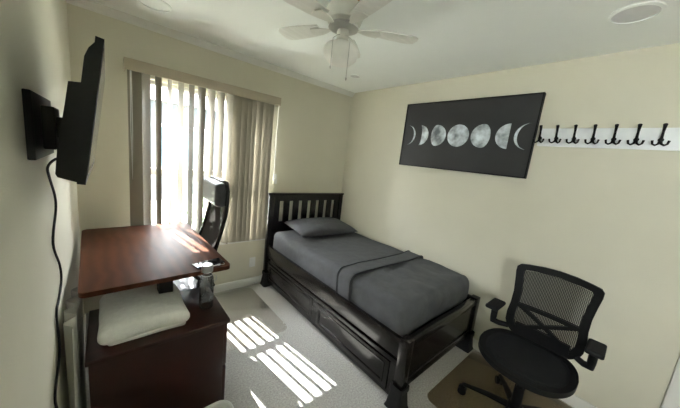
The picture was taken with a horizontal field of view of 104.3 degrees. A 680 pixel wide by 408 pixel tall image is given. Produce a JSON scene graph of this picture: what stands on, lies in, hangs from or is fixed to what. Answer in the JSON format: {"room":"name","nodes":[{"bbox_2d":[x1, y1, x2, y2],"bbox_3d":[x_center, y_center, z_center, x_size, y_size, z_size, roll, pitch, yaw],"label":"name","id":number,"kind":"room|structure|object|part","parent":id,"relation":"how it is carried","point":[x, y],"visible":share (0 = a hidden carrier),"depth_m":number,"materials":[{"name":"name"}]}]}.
{"room":"bedroom","nodes":[
{"label":"bedroom","id":0,"kind":"room"},
{"bbox_2d":[0,0,83,407],"bbox_3d":[-0.687,0.203,0.436,0.120,2.440,4.100,-2,13,-41],"label":"wall","id":1,"kind":"structure","parent":0,"point":[34,38],"depth_m":0.80,"materials":[{"name":"paint"}]},
{"bbox_2d":[21,88,61,159],"bbox_3d":[-0.989,-0.264,0.919,0.088,0.200,0.370,-2,13,-41],"label":"tv wall mount","id":2,"kind":"object","parent":1,"relation":"attached to","point":[42,122],"depth_m":0.83,"materials":[{"name":"black metal"}]},
{"bbox_3d":[-0.987,-0.264,0.928,0.067,0.140,0.120,-2,13,-41],"label":"tilt arm","id":3,"kind":"part","parent":2,"relation":"part of","materials":[{"name":"black plastic"}]},
{"bbox_2d":[55,36,104,184],"bbox_3d":[-0.919,-0.317,0.961,0.107,0.392,0.720,-2,13,-41],"label":"television","id":4,"kind":"object","parent":2,"relation":"attached to","point":[78,136],"visible":1,"depth_m":0.70,"materials":[{"name":"black plastic"}]},
{"bbox_2d":[46,158,62,407],"bbox_3d":[-1.132,0.520,1.113,0.084,1.457,0.374,-2,13,-41],"label":"power cable","id":5,"kind":"object","parent":4,"relation":"hanging from","point":[54,159],"visible":0.92,"depth_m":1.07,"materials":[{"name":"black rubber"}]},
{"bbox_2d":[63,287,86,407],"bbox_3d":[-1.287,0.827,1.288,0.046,0.735,0.440,-2,13,-41],"label":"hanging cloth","id":6,"kind":"object","parent":1,"relation":"hanging from","point":[73,327],"visible":0.98,"depth_m":1.18,"materials":[{"name":"white fabric"}]},
{"bbox_2d":[83,315,85,342],"bbox_3d":[-0.765,1.356,0.673,0.012,0.085,4.086,-2,13,-41],"label":"baseboard","id":7,"kind":"structure","parent":1,"relation":"attached to","point":[84,319],"depth_m":2.08,"materials":[{"name":"white paint"}]},
{"bbox_2d":[67,3,351,312],"bbox_3d":[-1.008,-0.259,2.902,2.910,2.440,0.120,-2,13,-41],"label":"wall","id":8,"kind":"structure","parent":0,"point":[312,130],"depth_m":2.42,"materials":[{"name":"paint"}]},
{"bbox_2d":[84,275,261,322],"bbox_3d":[-1.097,0.905,3.051,2.670,0.090,0.014,-2,13,-41],"label":"baseboard","id":9,"kind":"structure","parent":8,"relation":"attached to","point":[257,279],"depth_m":2.97,"materials":[{"name":"white paint"}]},
{"bbox_2d":[142,80,225,229],"bbox_3d":[-1.288,-0.387,2.632,1.100,1.340,0.060,-2,13,-41],"label":"window","id":10,"kind":"structure","parent":8,"relation":"in","point":[152,82],"depth_m":2.37,"materials":[{"name":"white paint"}]},
{"bbox_3d":[-1.298,-0.304,2.646,1.030,0.060,0.044,-2,13,-41],"label":"sash rail","id":11,"kind":"part","parent":10,"relation":"part of","materials":[{"name":"white paint"}]},
{"bbox_2d":[123,57,280,243],"bbox_3d":[-1.221,-0.350,2.527,1.282,1.547,0.113,-2,13,-41],"label":"vertical blind","id":12,"kind":"object","parent":10,"relation":"attached to","point":[249,114],"visible":0.88,"depth_m":2.44,"materials":[{"name":"fabric"}]},
{"bbox_3d":[-1.619,-0.600,2.055,0.007,0.823,0.017,14,12,37],"label":"pull cord","id":13,"kind":"part","parent":12,"relation":"part of","materials":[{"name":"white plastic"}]},
{"bbox_2d":[66,0,354,96],"bbox_3d":[-0.820,-1.413,2.640,2.670,0.050,0.045,-2,13,-41],"label":"trim","id":14,"kind":"structure","parent":8,"relation":"attached to","point":[86,4],"depth_m":2.25,"materials":[{"name":"white paint"}]},
{"bbox_2d":[219,239,264,244],"bbox_3d":[-1.334,0.419,2.702,1.240,0.026,0.022,-2,13,-41],"label":"trim","id":15,"kind":"structure","parent":8,"relation":"attached to","point":[255,239],"depth_m":2.90,"materials":[{"name":"white paint"}]},
{"bbox_2d":[249,257,255,266],"bbox_3d":[-1.015,0.673,3.062,0.072,0.116,0.010,-2,13,-41],"label":"wall outlet","id":16,"kind":"object","parent":8,"relation":"attached to","point":[252,259],"visible":1,"depth_m":3.06,"materials":[{"name":"white plastic"}]},
{"bbox_2d":[272,174,276,183],"bbox_3d":[-0.745,-0.289,3.030,0.048,0.115,0.022,-2,13,-41],"label":"remote","id":17,"kind":"object","parent":8,"relation":"attached to","point":[275,175],"visible":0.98,"depth_m":3.02,"materials":[{"name":"white plastic"}]},
{"bbox_2d":[84,283,573,407],"bbox_3d":[0.220,1.409,1.569,2.910,0.100,4.340,-2,13,-41],"label":"floor","id":18,"kind":"structure","parent":0,"point":[270,363],"depth_m":1.98,"materials":[{"name":"carpet"}]},
{"bbox_2d":[78,222,229,297],"bbox_3d":[-1.340,0.697,1.875,0.684,0.840,1.083,-3,13,-43],"label":"desk","id":19,"kind":"object","parent":18,"relation":"on","point":[113,259],"visible":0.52,"depth_m":1.63,"materials":[{"name":"brown wood"}]},
{"bbox_3d":[-1.063,0.785,1.605,0.070,0.760,0.070,-3,13,-43],"label":"leg","id":20,"kind":"part","parent":19,"relation":"part of","materials":[{"name":"black plastic"}]},
{"bbox_2d":[191,258,224,268],"bbox_3d":[-0.811,0.366,1.632,0.080,0.010,0.170,14,12,35],"label":"phone","id":21,"kind":"object","parent":19,"relation":"on","point":[215,261],"visible":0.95,"depth_m":1.64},
{"bbox_2d":[84,286,229,407],"bbox_3d":[-1.024,0.914,1.537,0.625,0.600,0.452,-2,13,-41],"label":"file cabinet","id":22,"kind":"object","parent":18,"relation":"on","point":[184,366],"visible":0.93,"depth_m":1.36,"materials":[{"name":"brown wood"}]},
{"bbox_2d":[98,283,189,345],"bbox_3d":[-1.059,0.568,1.433,0.366,0.106,0.409,-2,13,-41],"label":"folded towel","id":23,"kind":"object","parent":22,"relation":"on","point":[126,315],"visible":0.93,"depth_m":1.34,"materials":[{"name":"white fabric"}]},
{"bbox_2d":[199,262,216,309],"bbox_3d":[-0.793,0.487,1.579,0.079,0.273,0.079,7,10,3],"label":"water bottle","id":24,"kind":"object","parent":22,"relation":"on","point":[207,267],"visible":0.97,"depth_m":1.58,"materials":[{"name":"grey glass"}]},
{"bbox_3d":[-0.836,1.046,1.741,0.020,0.255,0.410,-2,13,-41],"label":"drawer","id":25,"kind":"part","parent":22,"relation":"part of","materials":[{"name":"brown wood"}]},
{"bbox_3d":[-0.805,0.776,1.695,0.020,0.273,0.410,-2,13,-41],"label":"drawer","id":26,"kind":"part","parent":22,"relation":"part of","materials":[{"name":"brown wood"}]},
{"bbox_2d":[204,400,233,407],"bbox_3d":[-0.619,1.170,1.150,0.354,0.321,0.314,-2,13,-41],"label":"waste bin","id":27,"kind":"object","parent":18,"relation":"on","point":[221,403],"visible":1,"depth_m":1.31,"materials":[{"name":"white plastic"}]},
{"bbox_2d":[215,288,285,324],"bbox_3d":[-0.999,1.053,2.513,0.660,0.003,0.890,-2,13,-41],"label":"chair mat","id":28,"kind":"object","parent":18,"relation":"on","point":[244,298],"visible":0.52,"depth_m":2.76,"materials":[{"name":"clear plastic"}]},
{"bbox_2d":[173,175,229,291],"bbox_3d":[-1.268,0.433,2.076,0.638,1.297,0.648,-2,13,-41],"label":"desk chair","id":29,"kind":"object","parent":28,"relation":"on","point":[216,190],"visible":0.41,"depth_m":2.08,"materials":[{"name":"black plastic"}]},
{"bbox_3d":[-1.300,0.628,2.095,0.443,0.082,0.493,-2,13,-41],"label":"seat","id":30,"kind":"part","parent":29,"relation":"part of","materials":[{"name":"grey leather"}]},
{"bbox_3d":[-1.069,0.601,1.939,0.084,0.262,0.088,-2,13,-41],"label":"arm post","id":31,"kind":"part","parent":29,"relation":"part of","materials":[{"name":"black plastic"}]},
{"bbox_3d":[-1.204,0.152,2.341,0.147,0.799,0.043,2,11,-24],"label":"rail","id":32,"kind":"part","parent":29,"relation":"part of","materials":[{"name":"black plastic"}]},
{"bbox_3d":[-0.926,0.237,2.028,0.043,0.799,0.147,12,11,30],"label":"rail","id":33,"kind":"part","parent":29,"relation":"part of","materials":[{"name":"black plastic"}]},
{"bbox_3d":[-0.983,-0.196,2.150,0.028,0.027,0.380,-2,13,-41],"label":"cross rail","id":34,"kind":"part","parent":29,"relation":"part of","materials":[{"name":"black plastic"}]},
{"bbox_2d":[260,270,270,286],"bbox_3d":[-0.870,0.876,3.148,0.124,0.165,0.124,-2,13,-41],"label":"bed riser","id":35,"kind":"object","parent":18,"relation":"on","point":[264,280],"visible":0.44,"depth_m":3.10,"materials":[{"name":"black rubber"}]},
{"bbox_2d":[384,381,409,407],"bbox_3d":[0.383,1.262,1.745,0.124,0.165,0.124,-2,13,-41],"label":"bed riser","id":36,"kind":"object","parent":18,"relation":"on","point":[396,398],"visible":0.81,"depth_m":1.71,"materials":[{"name":"black plastic"}]},
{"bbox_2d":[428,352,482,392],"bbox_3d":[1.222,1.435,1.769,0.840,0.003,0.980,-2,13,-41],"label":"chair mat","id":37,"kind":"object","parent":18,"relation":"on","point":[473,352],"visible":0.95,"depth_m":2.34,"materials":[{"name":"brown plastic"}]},
{"bbox_2d":[457,264,606,407],"bbox_3d":[1.171,0.938,1.656,0.638,0.997,0.656,-2,13,-41],"label":"office chair","id":38,"kind":"object","parent":37,"relation":"on","point":[537,361],"visible":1,"depth_m":1.70,"materials":[{"name":"black plastic"}]},
{"bbox_3d":[1.004,1.309,1.827,0.282,0.053,0.050,13,12,33],"label":"leg","id":39,"kind":"part","parent":38,"relation":"part of","materials":[{"name":"black plastic"}]},
{"bbox_3d":[1.169,0.818,1.932,0.128,0.148,0.052,10,10,20],"label":"arm post","id":40,"kind":"part","parent":38,"relation":"part of","materials":[{"name":"black plastic"}]},
{"bbox_3d":[1.194,1.319,1.895,0.050,0.053,0.282,9,10,16],"label":"leg","id":41,"kind":"part","parent":38,"relation":"part of","materials":[{"name":"black plastic"}]},
{"bbox_3d":[1.172,0.963,1.667,0.419,0.035,0.433,-2,13,-41],"label":"seat","id":42,"kind":"part","parent":38,"relation":"part of","materials":[{"name":"fabric"}]},
{"bbox_3d":[1.171,0.973,1.670,0.492,0.068,0.506,-2,13,-41],"label":"seat frame","id":43,"kind":"part","parent":38,"relation":"part of","materials":[{"name":"black plastic"}]},
{"bbox_3d":[1.312,1.360,1.739,0.282,0.053,0.050,6,10,-2],"label":"leg","id":44,"kind":"part","parent":38,"relation":"part of","materials":[{"name":"black plastic"}]},
{"bbox_3d":[1.399,0.707,1.771,0.109,0.532,0.452,-2,13,-41],"label":"frame","id":45,"kind":"part","parent":38,"relation":"part of","materials":[{"name":"black plastic"}]},
{"bbox_3d":[1.475,0.914,1.579,0.051,0.147,0.106,4,10,-13],"label":"arm post","id":46,"kind":"part","parent":38,"relation":"part of","materials":[{"name":"black plastic"}]},
{"bbox_2d":[456,331,474,352],"bbox_3d":[1.152,1.234,2.418,0.124,0.165,0.124,-2,13,-41],"label":"bed riser","id":47,"kind":"object","parent":18,"relation":"on","point":[466,344],"visible":0.5,"depth_m":2.38,"materials":[{"name":"black plastic"}]},
{"bbox_2d":[263,193,480,393],"bbox_3d":[0.189,0.573,2.713,1.137,1.053,2.014,-2,13,-41],"label":"bed","id":48,"kind":"object","parent":47,"relation":"on","point":[385,356],"visible":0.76,"depth_m":2.15,"materials":[{"name":"brown wood"}]},
{"bbox_3d":[-0.555,0.882,2.754,0.005,0.147,0.815,-2,13,-41],"label":"panel moulding","id":49,"kind":"part","parent":48,"relation":"part of","materials":[{"name":"brown wood"}]},
{"bbox_3d":[-0.543,0.882,2.764,0.024,0.203,0.885,-2,13,-41],"label":"drawer","id":50,"kind":"part","parent":48,"relation":"part of","materials":[{"name":"brown wood"}]},
{"bbox_3d":[-0.441,0.335,3.423,1.137,0.968,0.059,-2,13,-41],"label":"headboard","id":51,"kind":"part","parent":48,"relation":"part of","materials":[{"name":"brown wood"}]},
{"bbox_3d":[-0.251,0.967,2.442,0.023,0.275,1.890,-2,13,-41],"label":"chest frame","id":52,"kind":"part","parent":48,"relation":"part of","materials":[{"name":"brown wood"}]},
{"bbox_3d":[-0.219,0.742,2.392,0.030,0.140,1.915,-2,13,-41],"label":"rail","id":53,"kind":"part","parent":48,"relation":"part of","materials":[{"name":"brown wood"}]},
{"bbox_3d":[0.048,1.069,2.074,0.005,0.147,0.750,-2,13,-41],"label":"panel moulding","id":54,"kind":"part","parent":48,"relation":"part of","materials":[{"name":"brown wood"}]},
{"bbox_3d":[0.059,1.068,2.084,0.024,0.203,0.820,-2,13,-41],"label":"drawer","id":55,"kind":"part","parent":48,"relation":"part of","materials":[{"name":"brown wood"}]},
{"bbox_2d":[274,230,462,336],"bbox_3d":[0.183,0.608,2.731,1.019,0.276,1.858,-2,13,-41],"label":"mattress","id":56,"kind":"object","parent":48,"relation":"on","point":[322,257],"visible":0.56,"depth_m":2.68,"materials":[{"name":"grey fabric"}]},
{"bbox_2d":[284,217,357,236],"bbox_3d":[-0.226,0.261,3.214,0.777,0.150,0.482,-1,12,-37],"label":"pillow","id":57,"kind":"object","parent":56,"relation":"on","point":[317,226],"visible":1,"depth_m":3.07,"materials":[{"name":"grey fabric"}]},
{"bbox_2d":[336,250,469,335],"bbox_3d":[0.581,0.689,2.287,1.077,0.246,0.713,-2,13,-41],"label":"blanket","id":58,"kind":"object","parent":56,"relation":"on","point":[368,284],"visible":0.96,"depth_m":2.05,"materials":[{"name":"grey fabric"}]},
{"bbox_3d":[0.409,1.034,1.705,0.065,0.370,0.065,-2,13,-41],"label":"foot post","id":59,"kind":"part","parent":48,"relation":"part of","materials":[{"name":"brown wood"}]},
{"bbox_3d":[0.798,1.020,2.046,0.970,0.350,0.049,-2,13,-41],"label":"footboard","id":60,"kind":"part","parent":48,"relation":"part of","materials":[{"name":"brown wood"}]},
{"bbox_3d":[1.187,1.006,2.387,0.065,0.370,0.065,-2,13,-41],"label":"foot post","id":61,"kind":"part","parent":48,"relation":"part of","materials":[{"name":"brown wood"}]},
{"bbox_2d":[90,0,679,92],"bbox_3d":[0.505,-1.079,1.140,2.910,0.100,4.340,-2,13,-41],"label":"ceiling","id":62,"kind":"structure","parent":0,"point":[457,38],"depth_m":1.77,"materials":[{"name":"paint"}]},
{"bbox_2d":[137,0,171,12],"bbox_3d":[-1.233,-1.328,1.755,0.200,0.010,0.200,-2,13,-41],"label":"recessed light","id":63,"kind":"object","parent":62,"relation":"in","point":[158,5],"visible":1,"depth_m":1.77,"materials":[{"name":"paint"}]},
{"bbox_2d":[278,0,417,80],"bbox_3d":[-0.003,-0.912,1.478,0.825,0.455,0.844,-2,13,-41],"label":"ceiling fan","id":64,"kind":"object","parent":62,"relation":"hanging from","point":[344,18],"visible":1,"depth_m":1.43,"materials":[{"name":"white metal"}]},
{"bbox_3d":[-0.238,-1.046,1.611,0.286,0.019,0.128,11,11,26],"label":"blade","id":65,"kind":"part","parent":64,"relation":"part of","materials":[{"name":"white wood"}]},
{"bbox_3d":[-0.182,-0.981,1.274,0.290,0.019,0.130,-2,13,-41],"label":"blade","id":66,"kind":"part","parent":64,"relation":"part of","materials":[{"name":"white wood"}]},
{"bbox_3d":[0.004,-0.852,1.509,0.198,0.124,0.198,-2,13,-41],"label":"globe","id":67,"kind":"part","parent":64,"relation":"part of","materials":[{"name":"white glass"}]},
{"bbox_3d":[0.031,-0.801,1.447,0.009,0.256,0.085,3,10,-22],"label":"pull chain","id":68,"kind":"part","parent":64,"relation":"part of","materials":[{"name":"metal"}]},
{"bbox_3d":[0.067,-1.038,1.770,0.128,0.019,0.286,8,10,8],"label":"blade","id":69,"kind":"part","parent":64,"relation":"part of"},
{"bbox_3d":[0.152,-0.935,1.229,0.128,0.019,0.286,1,11,-27],"label":"blade","id":70,"kind":"part","parent":64,"relation":"part of","materials":[{"name":"white wood"}]},
{"bbox_3d":[0.308,-0.970,1.534,0.286,0.019,0.128,5,10,-10],"label":"blade","id":71,"kind":"part","parent":64,"relation":"part of","materials":[{"name":"white wood"}]},
{"bbox_2d":[349,74,360,78],"bbox_3d":[0.159,-1.347,2.792,0.120,0.010,0.120,-2,13,-41],"label":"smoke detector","id":72,"kind":"object","parent":62,"relation":"in","point":[356,76],"visible":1,"depth_m":2.78,"materials":[{"name":"paint"}]},
{"bbox_2d":[607,1,666,24],"bbox_3d":[1.464,-0.942,1.311,0.200,0.010,0.200,-2,13,-41],"label":"recessed light","id":73,"kind":"object","parent":62,"relation":"in","point":[641,11],"visible":1,"depth_m":1.30,"materials":[{"name":"paint"}]},
{"bbox_2d":[340,43,679,407],"bbox_3d":[1.411,0.127,2.273,0.120,2.440,4.100,-2,13,-41],"label":"wall","id":74,"kind":"structure","parent":0,"point":[608,219],"depth_m":1.90,"materials":[{"name":"paint"}]},
{"bbox_2d":[399,92,545,178],"bbox_3d":[1.103,-0.636,2.471,0.038,0.645,1.214,-2,13,-41],"label":"canvas","id":75,"kind":"object","parent":74,"relation":"attached to","point":[486,135],"visible":1,"depth_m":2.34,"materials":[{"name":"black fabric"}]},
{"bbox_2d":[473,338,596,407],"bbox_3d":[0.909,1.180,2.789,0.014,0.090,3.086,-2,13,-41],"label":"baseboard","id":76,"kind":"structure","parent":74,"relation":"attached to","point":[574,401],"depth_m":1.90,"materials":[{"name":"white paint"}]},
{"bbox_2d":[532,123,679,150],"bbox_3d":[1.720,-0.449,1.751,0.073,0.149,0.735,-2,13,-41],"label":"coat hook rack","id":77,"kind":"object","parent":74,"relation":"attached to","point":[666,139],"visible":1,"depth_m":1.71,"materials":[{"name":"white wood"}]},
{"bbox_2d":[660,356,679,407],"bbox_3d":[2.325,0.585,1.142,0.020,2.130,0.910,-2,13,-41],"label":"trim","id":78,"kind":"structure","parent":74,"relation":"attached to","point":[671,399],"depth_m":1.56,"materials":[{"name":"white paint"}]},
{"label":"outside","id":79,"kind":"structure","parent":0,"visible":0},
{"bbox_2d":[151,200,204,226],"bbox_3d":[-5.967,-0.265,8.054,18.000,0.100,13.879,-2,13,-41],"label":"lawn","id":80,"kind":"structure","parent":79,"point":[153,202],"depth_m":6.30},
{"bbox_2d":[150,85,225,199],"bbox_3d":[-5.284,-2.266,8.710,14.800,3.750,3.800,-2,13,-41],"label":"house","id":81,"kind":"structure","parent":80,"relation":"on","point":[152,88],"depth_m":7.38,"materials":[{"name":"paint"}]},
{"bbox_3d":[-4.458,-1.553,7.493,1.080,1.130,0.015,-2,13,-41],"label":"pane","id":82,"kind":"part","parent":81,"relation":"part of","materials":[{"name":"clear glass"}]},
{"bbox_2d":[183,192,204,222],"bbox_3d":[-2.897,0.065,5.605,0.840,0.773,0.861,-2,13,-41],"label":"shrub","id":83,"kind":"object","parent":80,"relation":"on","point":[194,194],"visible":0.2,"depth_m":5.43,"materials":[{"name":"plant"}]}
]}

